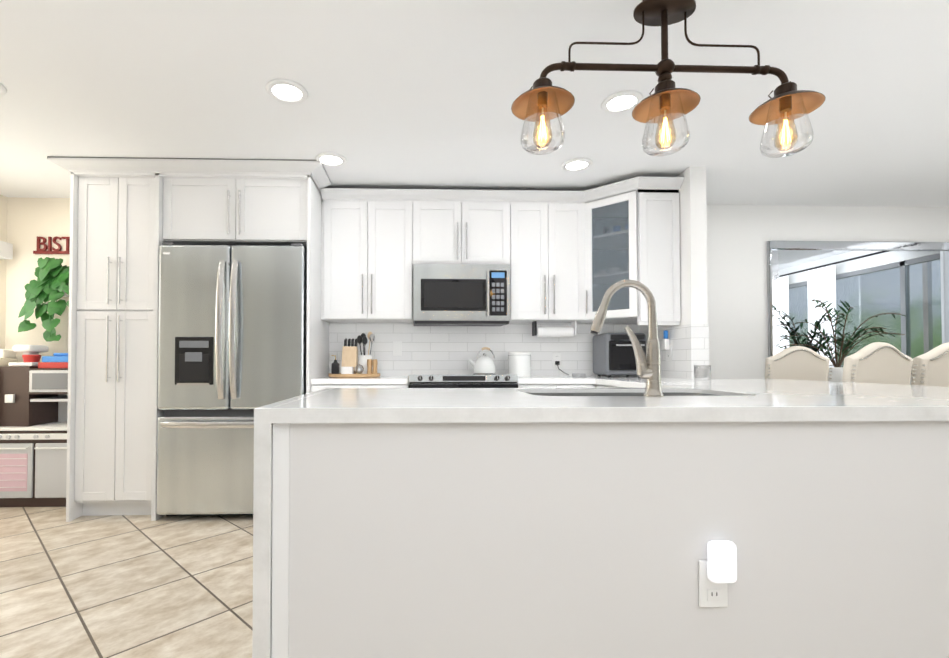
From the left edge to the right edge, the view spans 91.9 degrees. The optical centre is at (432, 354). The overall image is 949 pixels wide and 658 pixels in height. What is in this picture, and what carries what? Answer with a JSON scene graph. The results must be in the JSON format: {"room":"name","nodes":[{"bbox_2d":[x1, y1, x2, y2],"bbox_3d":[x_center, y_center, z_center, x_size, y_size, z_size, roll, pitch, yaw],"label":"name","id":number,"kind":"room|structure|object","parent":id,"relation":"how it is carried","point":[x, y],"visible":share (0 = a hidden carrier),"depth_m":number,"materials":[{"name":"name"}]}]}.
{"room":"kitchen","nodes":[
{"label":"kitchen","id":0,"kind":"room"},
{"bbox_2d":[0,195,7,348],"bbox_3d":[-3.330,-0.133,0.352,0.100,2.340,6.520,0,-1,-2],"label":"wall","id":1,"kind":"structure","parent":0,"point":[3,219],"depth_m":3.60,"materials":[{"name":"beige paint"}]},
{"bbox_2d":[0,241,12,258],"bbox_3d":[-3.326,-0.471,2.794,0.170,0.800,1.510,0,-1,-2],"label":"window blinds","id":2,"kind":"object","parent":1,"relation":"attached to","point":[6,250],"visible":1,"depth_m":3.50,"materials":[{"name":"white"}]},
{"bbox_2d":[0,507,252,657],"bbox_3d":[0.896,1.090,0.514,8.560,0.100,6.640,0,-1,-2],"label":"floor","id":3,"kind":"structure","parent":0,"point":[126,586],"depth_m":2.11,"materials":[{"name":"tile"}]},
{"bbox_2d":[0,366,67,506],"bbox_3d":[-2.889,0.590,3.399,0.920,1.000,0.391,0,-1,-2],"label":"toy","id":4,"kind":"object","parent":3,"relation":"on","point":[33,434],"visible":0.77,"depth_m":3.25,"materials":[{"name":"dark brown wood"},{"name":"white plastic"},{"name":"pink plastic"}]},
{"bbox_2d":[0,349,4,365],"bbox_3d":[-3.260,0.032,3.413,0.160,0.144,0.200,0,-1,-2],"label":"toy","id":5,"kind":"object","parent":4,"relation":"on","point":[2,351],"depth_m":3.40,"materials":[{"name":"beige"}]},
{"bbox_2d":[5,345,48,365],"bbox_3d":[-3.023,0.009,3.450,0.175,0.159,0.200,0,-1,-2],"label":"toy","id":6,"kind":"object","parent":4,"relation":"on","point":[31,356],"depth_m":3.38,"materials":[{"name":"beige plastic"}]},
{"bbox_2d":[35,351,67,367],"bbox_3d":[-2.700,0.047,3.449,0.380,0.114,0.200,0,-1,-2],"label":"toy","id":7,"kind":"object","parent":4,"relation":"on","point":[58,360],"depth_m":3.36,"materials":[{"name":"multicoloured"}]},
{"bbox_2d":[47,156,330,521],"bbox_3d":[-1.598,-0.082,3.285,1.726,2.339,0.753,0,-1,-2],"label":"pantry cabinet","id":8,"kind":"object","parent":3,"relation":"on","point":[129,216],"visible":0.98,"depth_m":3.03,"materials":[{"name":"white wood"}]},
{"bbox_2d":[157,243,306,515],"bbox_3d":[-1.322,0.181,3.270,0.937,1.812,0.749,0,-1,-2],"label":"fridge","id":9,"kind":"object","parent":3,"relation":"on","point":[232,322],"visible":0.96,"depth_m":2.97,"materials":[{"name":"grey metal"}]},
{"bbox_2d":[408,375,518,387],"bbox_3d":[0.198,0.614,3.330,0.732,0.949,0.724,0,-1,-2],"label":"range","id":10,"kind":"object","parent":3,"relation":"on","point":[463,381],"visible":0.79,"depth_m":3.03,"materials":[{"name":"metal"}]},
{"bbox_2d":[468,347,495,374],"bbox_3d":[0.385,0.053,3.539,0.215,0.220,0.178,0,-1,-2],"label":"kettle","id":11,"kind":"object","parent":10,"relation":"on","point":[484,364],"visible":0.85,"depth_m":3.48,"materials":[{"name":"white metal"}]},
{"bbox_2d":[252,387,948,657],"bbox_3d":[0.951,0.598,1.561,2.790,0.920,0.848,0,-1,-2],"label":"kitchen island","id":12,"kind":"object","parent":3,"relation":"on","point":[490,522],"depth_m":1.14,"materials":[{"name":"white"}]},
{"bbox_2d":[590,280,663,396],"bbox_3d":[0.629,-0.054,1.485,0.236,0.379,0.060,0,-1,-2],"label":"faucet","id":13,"kind":"object","parent":12,"relation":"on","point":[648,367],"visible":1,"depth_m":1.47,"materials":[{"name":"silver metal"}]},
{"bbox_2d":[699,540,736,606],"bbox_3d":[0.704,0.544,1.125,0.079,0.171,0.038,0,-1,-2],"label":"electrical outlet plate","id":14,"kind":"object","parent":12,"relation":"attached to","point":[717,570],"depth_m":1.12,"materials":[{"name":"white plastic"}]},
{"bbox_2d":[311,323,941,391],"bbox_3d":[0.752,0.406,2.853,3.113,1.348,1.737,0,-1,-2],"label":"backsplash","id":15,"kind":"structure","parent":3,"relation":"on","point":[439,350],"depth_m":3.69,"materials":[{"name":"white tile"}]},
{"bbox_2d":[328,332,379,377],"bbox_3d":[-0.584,-0.004,3.432,0.384,0.346,0.384,0,-1,-2],"label":"tray","id":16,"kind":"object","parent":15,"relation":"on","point":[351,369],"visible":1,"depth_m":3.43,"materials":[{"name":"brown wood"}]},
{"bbox_2d":[508,352,530,376],"bbox_3d":[0.673,0.077,3.537,0.176,0.187,0.176,0,-1,-2],"label":"canister","id":17,"kind":"object","parent":15,"relation":"on","point":[519,364],"visible":0.92,"depth_m":3.46,"materials":[{"name":"white ceramic"}]},
{"bbox_2d":[572,373,585,375],"bbox_3d":[1.147,0.161,3.580,0.104,0.022,0.104,0,-1,-2],"label":"puck","id":18,"kind":"object","parent":15,"relation":"on","point":[578,374],"visible":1,"depth_m":3.55,"materials":[{"name":"grey"}]},
{"bbox_2d":[593,333,645,376],"bbox_3d":[1.435,0.005,3.497,0.310,0.330,0.348,0,-1,-2],"label":"air fryer oven","id":19,"kind":"object","parent":15,"relation":"on","point":[613,353],"visible":0.83,"depth_m":3.37,"materials":[{"name":"grey metal"}]},
{"bbox_2d":[694,365,710,379],"bbox_3d":[1.674,0.113,2.835,0.092,0.092,0.092,0,-1,-2],"label":"votive candle","id":20,"kind":"object","parent":15,"relation":"on","point":[702,373],"visible":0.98,"depth_m":2.80,"materials":[{"name":"clear glass"}]},
{"bbox_2d":[765,346,832,380],"bbox_3d":[2.616,0.517,3.434,0.408,1.148,0.564,0,-1,12],"label":"dining chair","id":21,"kind":"object","parent":3,"relation":"on","point":[798,363],"visible":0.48,"depth_m":3.19,"materials":[{"name":"beige fabric"}]},
{"bbox_2d":[842,342,916,384],"bbox_3d":[2.531,0.507,2.840,0.427,1.148,0.574,0,-1,-2],"label":"dining chair","id":22,"kind":"object","parent":3,"relation":"on","point":[881,363],"visible":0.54,"depth_m":2.59,"materials":[{"name":"beige fabric"}]},
{"bbox_2d":[911,342,948,386],"bbox_3d":[2.994,0.507,2.853,0.439,1.148,0.571,0,-1,-2],"label":"dining chair","id":23,"kind":"object","parent":3,"relation":"on","point":[932,367],"visible":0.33,"depth_m":2.60,"materials":[{"name":"beige fabric"}]},
{"bbox_3d":[3.627,0.694,3.623,1.320,0.800,0.320,0,-1,-2],"label":"console table","id":24,"kind":"object","parent":3,"relation":"on","visible":0},
{"bbox_2d":[777,298,906,381],"bbox_3d":[3.193,-0.076,3.557,1.032,0.736,0.393,0,-1,-2],"label":"potted plant","id":25,"kind":"object","parent":24,"relation":"on","point":[836,373],"visible":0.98,"depth_m":3.58,"materials":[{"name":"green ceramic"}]},
{"bbox_2d":[0,0,948,206],"bbox_3d":[0.896,-1.349,0.556,8.560,0.100,6.640,0,-1,-2],"label":"ceiling","id":26,"kind":"structure","parent":0,"point":[413,94],"depth_m":2.19,"materials":[{"name":"white paint"}]},
{"bbox_2d":[0,83,6,94],"bbox_3d":[-2.119,-1.266,2.135,0.195,0.012,0.195,-1,-1,43],"label":"recessed light","id":27,"kind":"object","parent":26,"relation":"in","point":[3,90],"depth_m":2.18,"materials":[{"name":"white plastic"}]},
{"bbox_2d":[266,79,307,103],"bbox_3d":[-0.702,-1.265,2.205,0.195,0.012,0.195,-1,-1,43],"label":"recessed light","id":28,"kind":"object","parent":26,"relation":"in","point":[287,91],"depth_m":2.20,"materials":[{"name":"white plastic"}]},
{"bbox_2d":[315,152,345,166],"bbox_3d":[-0.654,-1.252,2.946,0.195,0.012,0.195,-1,-1,43],"label":"recessed light","id":29,"kind":"object","parent":26,"relation":"in","point":[331,159],"depth_m":2.94,"materials":[{"name":"white plastic"}]},
{"bbox_2d":[561,158,591,171],"bbox_3d":[0.954,-1.251,3.023,0.195,0.012,0.195,-1,-1,43],"label":"recessed light","id":30,"kind":"object","parent":26,"relation":"in","point":[576,164],"depth_m":3.02,"materials":[{"name":"white plastic"}]},
{"bbox_2d":[601,90,642,112],"bbox_3d":[0.949,-1.264,2.295,0.195,0.012,0.195,-1,-1,43],"label":"recessed light","id":31,"kind":"object","parent":26,"relation":"in","point":[622,101],"depth_m":2.29,"materials":[{"name":"white plastic"}]},
{"bbox_2d":[511,0,825,157],"bbox_3d":[0.775,-0.978,1.527,1.027,0.609,0.204,0,-1,-2],"label":"pendant light","id":32,"kind":"object","parent":26,"relation":"hanging from","point":[543,99],"visible":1,"depth_m":1.52,"materials":[{"name":"brown metal"}]},
{"bbox_2d":[5,197,948,387],"bbox_3d":[0.801,-0.074,3.794,8.560,2.340,0.120,0,-1,-2],"label":"wall","id":33,"kind":"structure","parent":0,"point":[739,237],"depth_m":3.79,"materials":[{"name":"white paint"}]},
{"bbox_2d":[18,257,68,341],"bbox_3d":[-2.835,-0.421,3.502,0.599,0.645,0.254,0,-1,-2],"label":"plant","id":34,"kind":"object","parent":33,"relation":"attached to","point":[51,283],"visible":0.67,"depth_m":3.45,"materials":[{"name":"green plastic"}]},
{"bbox_2d":[33,236,69,253],"bbox_3d":[-2.835,-0.864,3.629,0.640,0.138,0.020,0,-1,-2],"label":"sign","id":35,"kind":"object","parent":33,"relation":"attached to","point":[49,247],"visible":0.5,"depth_m":3.62,"materials":[{"name":"red metal"}]},
{"bbox_2d":[321,196,423,322],"bbox_3d":[-0.460,-0.700,3.542,0.728,0.886,0.328,0,-1,-2],"label":"upper cabinet","id":36,"kind":"object","parent":33,"relation":"attached to","point":[371,245],"depth_m":3.38,"materials":[{"name":"white wood"}]},
{"bbox_2d":[393,342,401,355],"bbox_3d":[-0.283,-0.045,3.689,0.072,0.116,0.008,0,-1,-2],"label":"electrical outlet plate","id":37,"kind":"object","parent":33,"relation":"attached to","point":[397,346],"depth_m":3.69,"materials":[{"name":"white plastic"}]},
{"bbox_2d":[424,196,511,267],"bbox_3d":[0.212,-0.900,3.565,0.731,0.484,0.328,0,-1,-2],"label":"upper cabinet","id":38,"kind":"object","parent":33,"relation":"attached to","point":[457,229],"depth_m":3.41,"materials":[{"name":"white wood"}]},
{"bbox_2d":[413,264,509,325],"bbox_3d":[0.209,-0.437,3.493,0.707,0.435,0.439,0,-1,-2],"label":"over-the-range microwave","id":39,"kind":"object","parent":38,"relation":"attached to","point":[461,294],"visible":1,"depth_m":3.32,"materials":[{"name":"grey metal"}]},
{"bbox_2d":[510,200,555,322],"bbox_3d":[0.719,-0.699,3.576,0.397,0.886,0.328,0,-1,-2],"label":"upper cabinet","id":40,"kind":"object","parent":33,"relation":"attached to","point":[525,270],"depth_m":3.42,"materials":[{"name":"white wood"}]},
{"bbox_2d":[552,353,568,374],"bbox_3d":[1.047,0.077,3.689,0.055,0.181,0.150,1,-1,-44],"label":"electrical outlet plate","id":41,"kind":"object","parent":33,"relation":"attached to","point":[556,357],"depth_m":3.72,"materials":[{"name":"white plastic"}]},
{"bbox_2d":[540,196,595,322],"bbox_3d":[0.995,-0.699,3.565,0.383,0.886,0.367,0,-1,-2],"label":"upper cabinet","id":42,"kind":"object","parent":33,"relation":"attached to","point":[570,256],"depth_m":3.42,"materials":[{"name":"white wood"}]},
{"bbox_2d":[532,321,576,336],"bbox_3d":[0.950,-0.195,3.570,0.324,0.122,0.100,0,-1,-2],"label":"paper towel holder","id":43,"kind":"object","parent":42,"relation":"attached to","point":[551,331],"visible":1,"depth_m":3.53,"materials":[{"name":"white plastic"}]},
{"bbox_2d":[584,188,639,315],"bbox_3d":[1.283,-0.724,3.301,0.276,0.820,0.276,0,-1,-2],"label":"upper cabinet","id":44,"kind":"object","parent":33,"relation":"attached to","point":[611,215],"depth_m":3.34,"materials":[{"name":"white wood"}]},
{"bbox_2d":[767,241,948,373],"bbox_3d":[3.742,-0.386,3.803,1.920,1.105,0.040,0,-1,-2],"label":"wall mirror","id":45,"kind":"object","parent":33,"relation":"attached to","point":[909,281],"visible":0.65,"depth_m":3.79,"materials":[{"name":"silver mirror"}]},
{"bbox_2d":[640,167,707,330],"bbox_3d":[1.768,-0.080,3.402,0.110,2.340,0.720,0,-1,-2],"label":"wall","id":46,"kind":"structure","parent":0,"point":[693,252],"depth_m":3.06,"materials":[{"name":"white paint"}]},
{"bbox_2d":[662,330,671,360],"bbox_3d":[1.688,-0.064,3.255,0.040,0.216,0.119,0,-1,-2],"label":"electrical outlet plate","id":47,"kind":"object","parent":46,"relation":"attached to","point":[665,342],"depth_m":3.29,"materials":[{"name":"white plastic"}]}
]}

